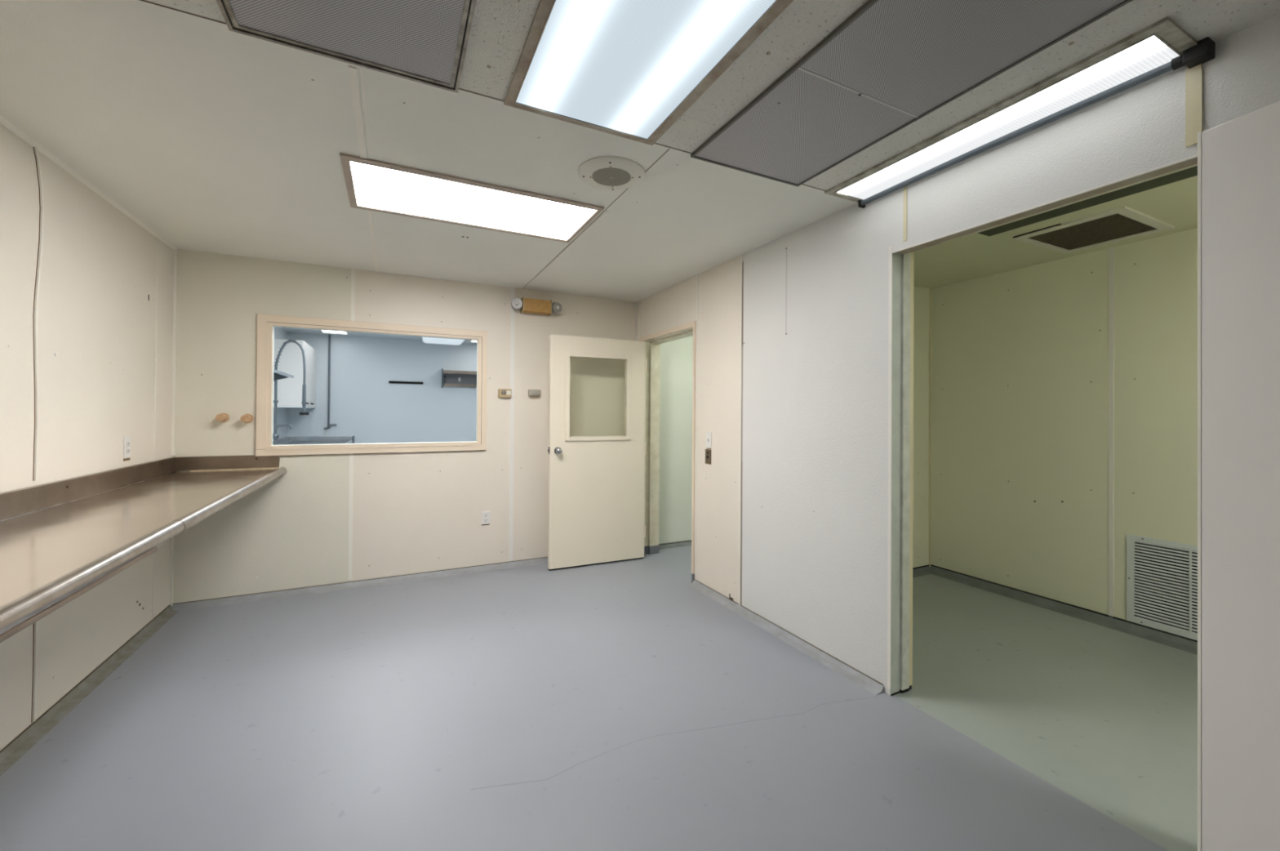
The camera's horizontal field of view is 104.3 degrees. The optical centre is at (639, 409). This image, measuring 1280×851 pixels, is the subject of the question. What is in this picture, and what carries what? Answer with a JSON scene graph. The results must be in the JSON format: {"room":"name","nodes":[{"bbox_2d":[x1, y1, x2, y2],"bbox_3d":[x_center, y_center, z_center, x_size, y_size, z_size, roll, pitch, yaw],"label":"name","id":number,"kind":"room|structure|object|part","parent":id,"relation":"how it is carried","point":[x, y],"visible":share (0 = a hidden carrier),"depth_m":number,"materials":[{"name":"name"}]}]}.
{"room":"empty laboratory room","nodes":[
{"label":"empty laboratory room","id":0,"kind":"room"},
{"bbox_2d":[0,123,287,750],"bbox_3d":[-2.739,0.121,2.427,0.123,2.400,9.980,1,0,-26],"label":"wall","id":1,"kind":"structure","parent":0,"point":[96,304],"depth_m":2.31,"materials":[{"name":"beige paint"}]},
{"bbox_2d":[31,146,44,722],"bbox_3d":[-2.478,0.104,2.036,0.012,2.352,0.067,1,0,-26],"label":"trim","id":2,"kind":"structure","parent":1,"relation":"attached to","point":[35,148],"depth_m":2.04,"materials":[{"name":"white"}]},
{"bbox_2d":[0,457,174,519],"bbox_3d":[-2.094,0.359,1.275,0.018,0.101,4.544,1,0,-26],"label":"backsplash","id":3,"kind":"structure","parent":1,"relation":"attached to","point":[21,500],"depth_m":2.27,"materials":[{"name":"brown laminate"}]},
{"bbox_2d":[0,115,177,249],"bbox_3d":[-1.796,-1.075,0.695,0.016,0.016,5.834,1,0,-26],"label":"trim","id":4,"kind":"structure","parent":1,"relation":"attached to","point":[4,122],"depth_m":2.27,"materials":[{"name":"white"}]},
{"bbox_2d":[0,604,177,776],"bbox_3d":[-1.795,1.299,0.696,0.060,0.036,5.846,1,0,-26],"label":"baseboard","id":5,"kind":"structure","parent":1,"relation":"attached to","point":[15,749],"depth_m":2.27,"materials":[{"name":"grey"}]},
{"bbox_2d":[123,436,130,460],"bbox_3d":[-2.824,0.214,2.741,0.010,0.129,0.072,1,0,-26],"label":"wall outlet","id":6,"kind":"object","parent":1,"relation":"attached to","point":[126,440],"visible":1,"depth_m":2.73,"materials":[{"name":"white plastic"}]},
{"bbox_2d":[0,454,286,642],"bbox_3d":[-1.819,0.385,1.411,0.631,0.149,4.545,1,0,-26],"label":"countertop","id":7,"kind":"structure","parent":1,"relation":"attached to","point":[61,540],"depth_m":1.85,"materials":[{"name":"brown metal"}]},
{"bbox_2d":[151,237,158,619],"bbox_3d":[-2.986,0.113,3.063,0.003,2.360,0.008,1,0,-26],"label":"trim","id":8,"kind":"structure","parent":1,"relation":"attached to","point":[157,237],"depth_m":3.06,"materials":[{"name":"white plastic"}]},
{"bbox_2d":[273,368,293,381],"bbox_3d":[-3.445,-0.297,4.488,0.431,0.350,0.700,1,0,-26],"label":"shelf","id":9,"kind":"object","parent":1,"relation":"attached to","point":[281,375],"visible":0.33,"depth_m":4.81,"materials":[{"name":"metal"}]},
{"bbox_2d":[273,338,315,408],"bbox_3d":[-4.460,-0.435,6.437,0.333,0.815,1.061,1,0,-26],"label":"upper cabinet","id":10,"kind":"object","parent":1,"relation":"attached to","point":[291,360],"visible":0.69,"depth_m":6.00,"materials":[{"name":"white plastic"}]},
{"bbox_2d":[286,332,476,443],"bbox_3d":[-3.308,0.147,7.655,3.739,2.400,0.103,1,0,-26],"label":"wall","id":11,"kind":"structure","parent":0,"point":[364,405],"depth_m":7.38,"materials":[{"name":"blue paint"}]},
{"bbox_2d":[324,334,336,435],"bbox_3d":[-4.377,-0.347,7.040,0.150,1.433,0.042,1,0,-26],"label":"pipe","id":12,"kind":"object","parent":11,"relation":"attached to","point":[328,427],"visible":1,"depth_m":7.02,"materials":[{"name":"grey metal"}]},
{"bbox_2d":[388,380,422,383],"bbox_3d":[-3.519,-0.410,7.488,0.469,0.034,0.018,1,0,-26],"label":"rail","id":13,"kind":"object","parent":11,"relation":"attached to","point":[389,381],"visible":1,"depth_m":7.47,"materials":[{"name":"black metal"}]},
{"bbox_2d":[441,368,476,387],"bbox_3d":[-2.388,-0.485,7.888,1.395,0.300,0.300,1,0,-26],"label":"wall shelf","id":14,"kind":"object","parent":11,"relation":"attached to","point":[451,378],"visible":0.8,"depth_m":7.79,"materials":[{"name":"silver metal"}]},
{"bbox_3d":[-2.386,-0.567,7.889,1.390,0.047,0.300,1,0,-26],"label":"shelf","id":15,"kind":"part","parent":14,"relation":"part of","materials":[{"name":"silver metal"}]},
{"bbox_3d":[-2.430,-0.380,8.009,1.360,0.046,0.030,1,0,-26],"label":"rail","id":16,"kind":"part","parent":14,"relation":"part of","materials":[{"name":"silver metal"}]},
{"bbox_3d":[-2.437,-0.465,8.025,1.360,0.220,0.010,1,0,-26],"label":"panel","id":17,"kind":"part","parent":14,"relation":"part of","materials":[{"name":"grey metal"}]},
{"bbox_2d":[172,248,635,603],"bbox_3d":[-1.586,0.138,4.118,3.689,2.400,0.103,1,0,-26],"label":"wall","id":18,"kind":"structure","parent":0,"point":[413,512],"depth_m":3.81,"materials":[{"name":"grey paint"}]},
{"bbox_2d":[169,248,177,605],"bbox_3d":[-3.102,0.113,3.307,0.012,2.380,0.012,1,0,-26],"label":"trim","id":19,"kind":"structure","parent":18,"relation":"attached to","point":[175,250],"depth_m":3.30,"materials":[{"name":"white plastic"}]},
{"bbox_2d":[215,413,229,422],"bbox_3d":[-2.852,0.053,3.392,0.066,0.066,0.082,1,0,-26],"label":"pipe stub","id":20,"kind":"object","parent":18,"relation":"attached to","point":[222,417],"visible":1,"depth_m":3.37,"materials":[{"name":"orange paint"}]},
{"bbox_2d":[240,413,253,422],"bbox_3d":[-2.732,0.060,3.451,0.066,0.066,0.082,1,0,-26],"label":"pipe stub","id":21,"kind":"object","parent":18,"relation":"attached to","point":[246,418],"visible":1,"depth_m":3.43,"materials":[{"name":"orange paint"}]},
{"bbox_2d":[348,268,355,579],"bbox_3d":[-2.183,0.107,3.766,0.025,2.350,0.004,1,0,-26],"label":"trim","id":22,"kind":"structure","parent":18,"relation":"attached to","point":[353,270],"depth_m":3.76,"materials":[{"name":"white plastic"}]},
{"bbox_2d":[171,556,547,611],"bbox_3d":[-1.567,1.320,4.031,3.426,0.036,0.070,1,0,-26],"label":"baseboard","id":23,"kind":"structure","parent":18,"relation":"attached to","point":[203,603],"depth_m":3.73,"materials":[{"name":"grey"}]},
{"bbox_2d":[255,313,487,455],"bbox_3d":[-2.019,-0.169,3.890,1.572,1.008,0.128,1,0,-26],"label":"window","id":24,"kind":"structure","parent":18,"relation":"in","point":[266,323],"depth_m":3.72,"materials":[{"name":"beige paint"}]},
{"bbox_2d":[481,511,489,524],"bbox_3d":[-1.302,0.915,4.197,0.068,0.114,0.010,1,0,-26],"label":"wall outlet","id":25,"kind":"object","parent":18,"relation":"attached to","point":[486,514],"visible":1,"depth_m":4.20,"materials":[{"name":"white plastic"}]},
{"bbox_2d":[497,388,511,397],"bbox_3d":[-1.155,-0.142,4.254,0.110,0.072,0.042,1,0,-26],"label":"thermostat","id":26,"kind":"object","parent":18,"relation":"attached to","point":[502,393],"visible":1,"depth_m":4.24,"materials":[{"name":"beige plastic"}]},
{"bbox_2d":[508,287,515,560],"bbox_3d":[-1.107,0.122,4.299,0.034,2.360,0.004,1,0,-26],"label":"trim","id":27,"kind":"structure","parent":18,"relation":"attached to","point":[513,289],"depth_m":4.30,"materials":[{"name":"white plastic"}]},
{"bbox_2d":[528,389,540,397],"bbox_3d":[-0.926,-0.143,4.370,0.108,0.070,0.038,1,0,-26],"label":"thermostat","id":28,"kind":"object","parent":18,"relation":"attached to","point":[531,393],"visible":1,"depth_m":4.35,"materials":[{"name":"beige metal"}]},
{"bbox_2d":[511,296,562,315],"bbox_3d":[-0.903,-0.901,4.336,0.441,0.126,0.122,1,0,-26],"label":"emergency light","id":29,"kind":"object","parent":18,"relation":"attached to","point":[528,305],"visible":1,"depth_m":4.30,"materials":[{"name":"orange plastic"}]},
{"bbox_2d":[635,301,637,340],"bbox_3d":[-0.043,0.152,4.819,0.014,2.400,0.014,1,0,-26],"label":"trim","id":30,"kind":"structure","parent":18,"relation":"attached to","point":[636,302],"depth_m":4.82,"materials":[{"name":"white plastic"}]},
{"bbox_2d":[0,545,1197,850],"bbox_3d":[1.088,1.394,2.094,6.769,0.101,5.996,1,0,-26],"label":"floor","id":31,"kind":"structure","parent":0,"point":[621,705],"depth_m":2.06,"materials":[{"name":"grey"}]},
{"bbox_2d":[0,0,1279,344],"bbox_3d":[-0.270,-1.114,3.652,5.674,0.124,9.980,1,0,-26],"label":"ceiling","id":32,"kind":"structure","parent":0,"point":[216,139],"depth_m":2.02,"materials":[{"name":"paint"}]},
{"bbox_2d":[320,329,349,334],"bbox_3d":[-3.933,-1.058,6.324,0.320,0.012,1.220,1,0,-26],"label":"recessed light","id":33,"kind":"object","parent":32,"relation":"in","point":[322,331],"visible":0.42,"depth_m":6.75,"materials":[{"name":"white plastic"}]},
{"bbox_2d":[216,0,476,93],"bbox_3d":[-0.612,-1.067,0.986,0.604,0.014,1.205,1,0,-26],"label":"panel","id":34,"kind":"object","parent":32,"relation":"attached to","point":[424,42],"visible":1,"depth_m":1.40,"materials":[{"name":"metal"}]},
{"bbox_2d":[347,65,378,272],"bbox_3d":[-1.456,-1.067,2.700,0.039,0.004,2.566,1,0,-26],"label":"trim","id":35,"kind":"structure","parent":32,"relation":"attached to","point":[353,71],"depth_m":1.86,"materials":[{"name":"white"}]},
{"bbox_2d":[422,336,464,345],"bbox_3d":[-2.577,-0.997,6.604,0.530,0.115,1.120,1,0,-26],"label":"light","id":36,"kind":"object","parent":32,"relation":"attached to","point":[426,340],"visible":0.24,"depth_m":6.79,"materials":[{"name":"white plastic"}]},
{"bbox_2d":[339,152,604,243],"bbox_3d":[-0.851,-1.060,2.603,1.189,0.012,0.593,1,0,-26],"label":"recessed light","id":37,"kind":"object","parent":32,"relation":"in","point":[371,184],"visible":1,"depth_m":2.54,"materials":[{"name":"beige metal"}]},
{"bbox_2d":[523,210,608,288],"bbox_3d":[-0.594,-1.058,3.500,0.012,0.003,1.896,1,0,-26],"label":"trim","id":38,"kind":"structure","parent":32,"relation":"attached to","point":[606,211],"depth_m":3.20,"materials":[{"name":"white"}]},
{"bbox_2d":[577,155,644,190],"bbox_3d":[-0.128,-1.053,2.236,0.300,0.022,0.300,1,0,-26],"label":"ceiling speaker","id":39,"kind":"object","parent":32,"relation":"attached to","point":[603,172],"visible":1,"depth_m":2.20,"materials":[{"name":"white metal"}]},
{"bbox_2d":[592,167,631,186],"bbox_3d":[-0.128,-1.047,2.236,0.172,0.010,0.172,1,0,-26],"label":"speaker grille","id":40,"kind":"object","parent":39,"relation":"attached to","point":[602,176],"depth_m":2.23,"materials":[{"name":"grey metal"}]},
{"bbox_2d":[503,0,793,145],"bbox_3d":[0.053,-1.061,1.320,0.582,0.012,1.194,1,0,-26],"label":"recessed light","id":41,"kind":"object","parent":32,"relation":"in","point":[630,69],"visible":1,"depth_m":1.49,"materials":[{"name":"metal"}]},
{"bbox_2d":[690,0,1133,186],"bbox_3d":[0.753,-1.054,1.633,0.588,0.014,1.256,1,0,-26],"label":"panel","id":42,"kind":"object","parent":32,"relation":"attached to","point":[890,64],"visible":1,"depth_m":1.56,"materials":[{"name":"grey"}]},
{"bbox_2d":[824,16,1197,202],"bbox_3d":[1.267,-1.050,1.926,0.248,0.012,1.190,1,0,-26],"label":"recessed light","id":43,"kind":"object","parent":32,"relation":"in","point":[1154,46],"visible":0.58,"depth_m":1.70,"materials":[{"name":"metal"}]},
{"bbox_2d":[857,36,1215,208],"bbox_3d":[1.365,-1.031,1.954,0.052,0.048,1.197,1,0,-26],"label":"door track","id":44,"kind":"object","parent":32,"relation":"attached to","point":[1204,51],"visible":1,"depth_m":1.67,"materials":[{"name":"grey metal"}]},
{"bbox_2d":[1170,54,1185,70],"bbox_3d":[1.610,-1.034,1.466,0.033,0.033,0.055,1,0,-26],"label":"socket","id":45,"kind":"object","parent":44,"relation":"attached to","point":[1178,62],"depth_m":1.47,"materials":[{"name":"plastic"}]},
{"bbox_2d":[975,165,1197,236],"bbox_3d":[2.326,-1.044,2.380,0.138,0.005,1.300,1,0,-26],"label":"ceiling slot","id":46,"kind":"object","parent":32,"relation":"attached to","point":[1192,171],"visible":0.56,"depth_m":2.48,"materials":[{"name":"grey metal"}]},
{"bbox_2d":[1013,205,1174,253],"bbox_3d":[2.639,-1.035,2.909,0.617,0.012,0.510,1,0,-26],"label":"ceiling vent","id":47,"kind":"object","parent":32,"relation":"in","point":[1122,223],"visible":1,"depth_m":2.88,"materials":[{"name":"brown metal"}]},
{"bbox_2d":[658,335,693,543],"bbox_3d":[1.444,0.166,5.593,3.050,2.400,0.146,1,0,-26],"label":"wall","id":48,"kind":"structure","parent":0,"point":[676,357],"depth_m":4.97,"materials":[{"name":"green paint"}]},
{"bbox_2d":[658,539,691,549],"bbox_3d":[1.482,1.348,5.494,3.050,0.036,0.060,1,0,-26],"label":"baseboard","id":49,"kind":"structure","parent":48,"relation":"attached to","point":[685,543],"depth_m":4.94,"materials":[{"name":"black rubber"}]},
{"bbox_2d":[912,285,929,567],"bbox_3d":[1.631,0.158,3.867,1.855,2.400,0.073,1,0,-26],"label":"wall","id":50,"kind":"structure","parent":0,"point":[921,295],"depth_m":4.20,"materials":[{"name":"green paint"}]},
{"bbox_2d":[912,564,930,577],"bbox_3d":[1.653,1.333,3.799,1.855,0.048,0.070,1,0,-26],"label":"baseboard","id":51,"kind":"structure","parent":50,"relation":"attached to","point":[920,571],"depth_m":4.15,"materials":[{"name":"black"}]},
{"bbox_2d":[928,288,931,566],"bbox_3d":[2.474,0.150,4.240,0.012,2.370,0.012,1,0,-26],"label":"trim","id":52,"kind":"structure","parent":50,"relation":"attached to","point":[930,340],"depth_m":4.24,"materials":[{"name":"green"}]},
{"bbox_2d":[636,13,1279,694],"bbox_3d":[1.320,0.146,2.240,0.145,2.400,5.846,1,0,-26],"label":"wall","id":53,"kind":"structure","parent":0,"point":[815,295],"depth_m":2.67,"materials":[{"name":"beige paint"}]},
{"bbox_2d":[547,334,647,570],"bbox_3d":[-0.348,0.359,4.322,0.898,1.968,0.123,1,0,-25],"label":"door","id":54,"kind":"structure","parent":53,"relation":"in","point":[597,483],"depth_m":4.31,"materials":[{"name":"beige paint"}]},
{"bbox_3d":[-0.677,0.341,4.142,0.062,0.062,0.073,1,0,-25],"label":"knob","id":55,"kind":"part","parent":54,"relation":"part of","materials":[{"name":"silver metal"}]},
{"bbox_3d":[-0.371,-0.104,4.347,0.597,0.742,0.062,1,0,-25],"label":"glazing trim","id":56,"kind":"part","parent":54,"relation":"part of","materials":[{"name":"beige paint"}]},
{"bbox_2d":[639,300,640,337],"bbox_3d":[-0.007,0.127,4.759,0.004,2.350,0.013,1,0,-26],"label":"trim","id":57,"kind":"structure","parent":53,"relation":"attached to","point":[640,300],"depth_m":4.76,"materials":[{"name":"white plastic"}]},
{"bbox_2d":[639,320,696,582],"bbox_3d":[0.274,0.331,4.343,0.164,2.042,0.976,1,0,-26],"label":"door frame","id":58,"kind":"structure","parent":53,"relation":"in","point":[653,341],"depth_m":4.67,"materials":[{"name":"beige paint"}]},
{"bbox_2d":[694,274,697,579],"bbox_3d":[0.438,0.135,3.859,0.004,2.370,0.020,1,0,-26],"label":"trim","id":59,"kind":"structure","parent":53,"relation":"attached to","point":[697,274],"depth_m":3.86,"materials":[{"name":"white"}]},
{"bbox_2d":[705,448,711,464],"bbox_3d":[0.507,0.349,3.710,0.009,0.109,0.074,1,0,-26],"label":"wall control plate","id":60,"kind":"object","parent":53,"relation":"attached to","point":[708,451],"visible":1,"depth_m":3.71,"materials":[{"name":"brown metal"}]},
{"bbox_2d":[706,431,711,448],"bbox_3d":[0.508,0.229,3.701,0.017,0.124,0.066,1,0,-26],"label":"light switch","id":61,"kind":"object","parent":53,"relation":"attached to","point":[708,435],"visible":1,"depth_m":3.70,"materials":[{"name":"white plastic"}]},
{"bbox_2d":[738,254,742,604],"bbox_3d":[0.682,0.134,3.366,0.005,2.370,0.014,1,0,-26],"label":"trim","id":62,"kind":"structure","parent":53,"relation":"attached to","point":[741,255],"depth_m":3.36,"materials":[{"name":"white"}]},
{"bbox_2d":[688,578,884,694],"bbox_3d":[1.222,1.310,2.189,0.060,0.070,5.846,1,0,-26],"label":"baseboard","id":63,"kind":"structure","parent":53,"relation":"attached to","point":[876,687],"depth_m":2.85,"materials":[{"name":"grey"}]},
{"bbox_2d":[903,186,906,241],"bbox_3d":[1.223,-0.916,2.293,0.004,0.276,0.016,1,0,-26],"label":"trim","id":64,"kind":"structure","parent":53,"relation":"attached to","point":[905,187],"depth_m":2.29,"materials":[{"name":"beige plastic"}]},
{"bbox_2d":[887,144,1197,695],"bbox_3d":[1.476,0.283,1.928,0.152,2.124,1.058,1,0,-26],"label":"door frame","id":65,"kind":"structure","parent":53,"relation":"in","point":[901,255],"depth_m":2.36,"materials":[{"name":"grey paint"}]},
{"bbox_2d":[1197,101,1279,850],"bbox_3d":[1.751,0.270,0.905,0.047,2.119,1.063,0,0,-16],"label":"door","id":66,"kind":"structure","parent":65,"relation":"attached to","point":[1238,159],"depth_m":1.33,"materials":[{"name":"white"}]},
{"bbox_2d":[1185,63,1202,147],"bbox_3d":[1.630,-0.898,1.464,0.009,0.236,0.034,1,0,-26],"label":"trim","id":67,"kind":"structure","parent":53,"relation":"attached to","point":[1193,76],"depth_m":1.46,"materials":[{"name":"beige"}]},
{"bbox_2d":[930,227,1197,619],"bbox_3d":[3.270,0.162,2.778,0.122,2.400,3.480,1,0,-26],"label":"wall","id":68,"kind":"structure","parent":0,"point":[1020,357],"depth_m":3.38,"materials":[{"name":"yellow paint"}]},
{"bbox_2d":[928,564,1197,654],"bbox_3d":[3.163,1.335,2.738,0.090,0.052,3.310,1,0,-26],"label":"baseboard","id":69,"kind":"structure","parent":68,"relation":"attached to","point":[1165,637],"depth_m":3.30,"materials":[{"name":"black"}]},
{"bbox_2d":[1108,247,1114,617],"bbox_3d":[3.006,0.148,3.174,0.004,2.370,0.024,1,0,-26],"label":"trim","id":70,"kind":"structure","parent":68,"relation":"attached to","point":[1111,251],"depth_m":3.17,"materials":[{"name":"white"}]},
{"bbox_2d":[1126,533,1197,639],"bbox_3d":[3.203,1.040,2.750,0.012,0.535,0.774,1,0,-26],"label":"air vent","id":71,"kind":"object","parent":68,"relation":"in","point":[1162,575],"visible":0.52,"depth_m":2.95,"materials":[{"name":"white metal"}]},
{"bbox_3d":[-2.480,1.393,5.924,3.769,0.100,3.934,1,0,-26],"label":"floor","id":72,"kind":"structure","parent":0,"visible":0},
{"bbox_2d":[272,435,355,444],"bbox_3d":[-3.942,0.849,5.900,0.810,0.967,2.476,1,0,-26],"label":"sink","id":73,"kind":"object","parent":72,"relation":"on","point":[298,439],"visible":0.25,"depth_m":6.92,"materials":[{"name":"grey metal"}]},
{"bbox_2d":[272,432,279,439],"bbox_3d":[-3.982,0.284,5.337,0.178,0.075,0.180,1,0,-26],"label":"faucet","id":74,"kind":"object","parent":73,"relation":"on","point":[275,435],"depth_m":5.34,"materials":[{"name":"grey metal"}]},
{"bbox_2d":[272,338,309,439],"bbox_3d":[-3.857,-0.226,5.400,0.448,1.098,0.180,1,0,-26],"label":"faucet","id":75,"kind":"object","parent":73,"relation":"on","point":[275,435],"visible":0.94,"depth_m":5.39,"materials":[{"name":"grey metal"}]},
{"bbox_3d":[-3.861,0.184,5.397,0.151,0.056,0.020,1,0,-26],"label":"swing spout","id":76,"kind":"part","parent":75,"relation":"part of","materials":[{"name":"grey metal"}]},
{"bbox_3d":[-3.699,-0.128,5.478,0.048,0.300,0.048,1,0,-26],"label":"spray handle","id":77,"kind":"part","parent":75,"relation":"part of","materials":[{"name":"grey metal"}]}
]}

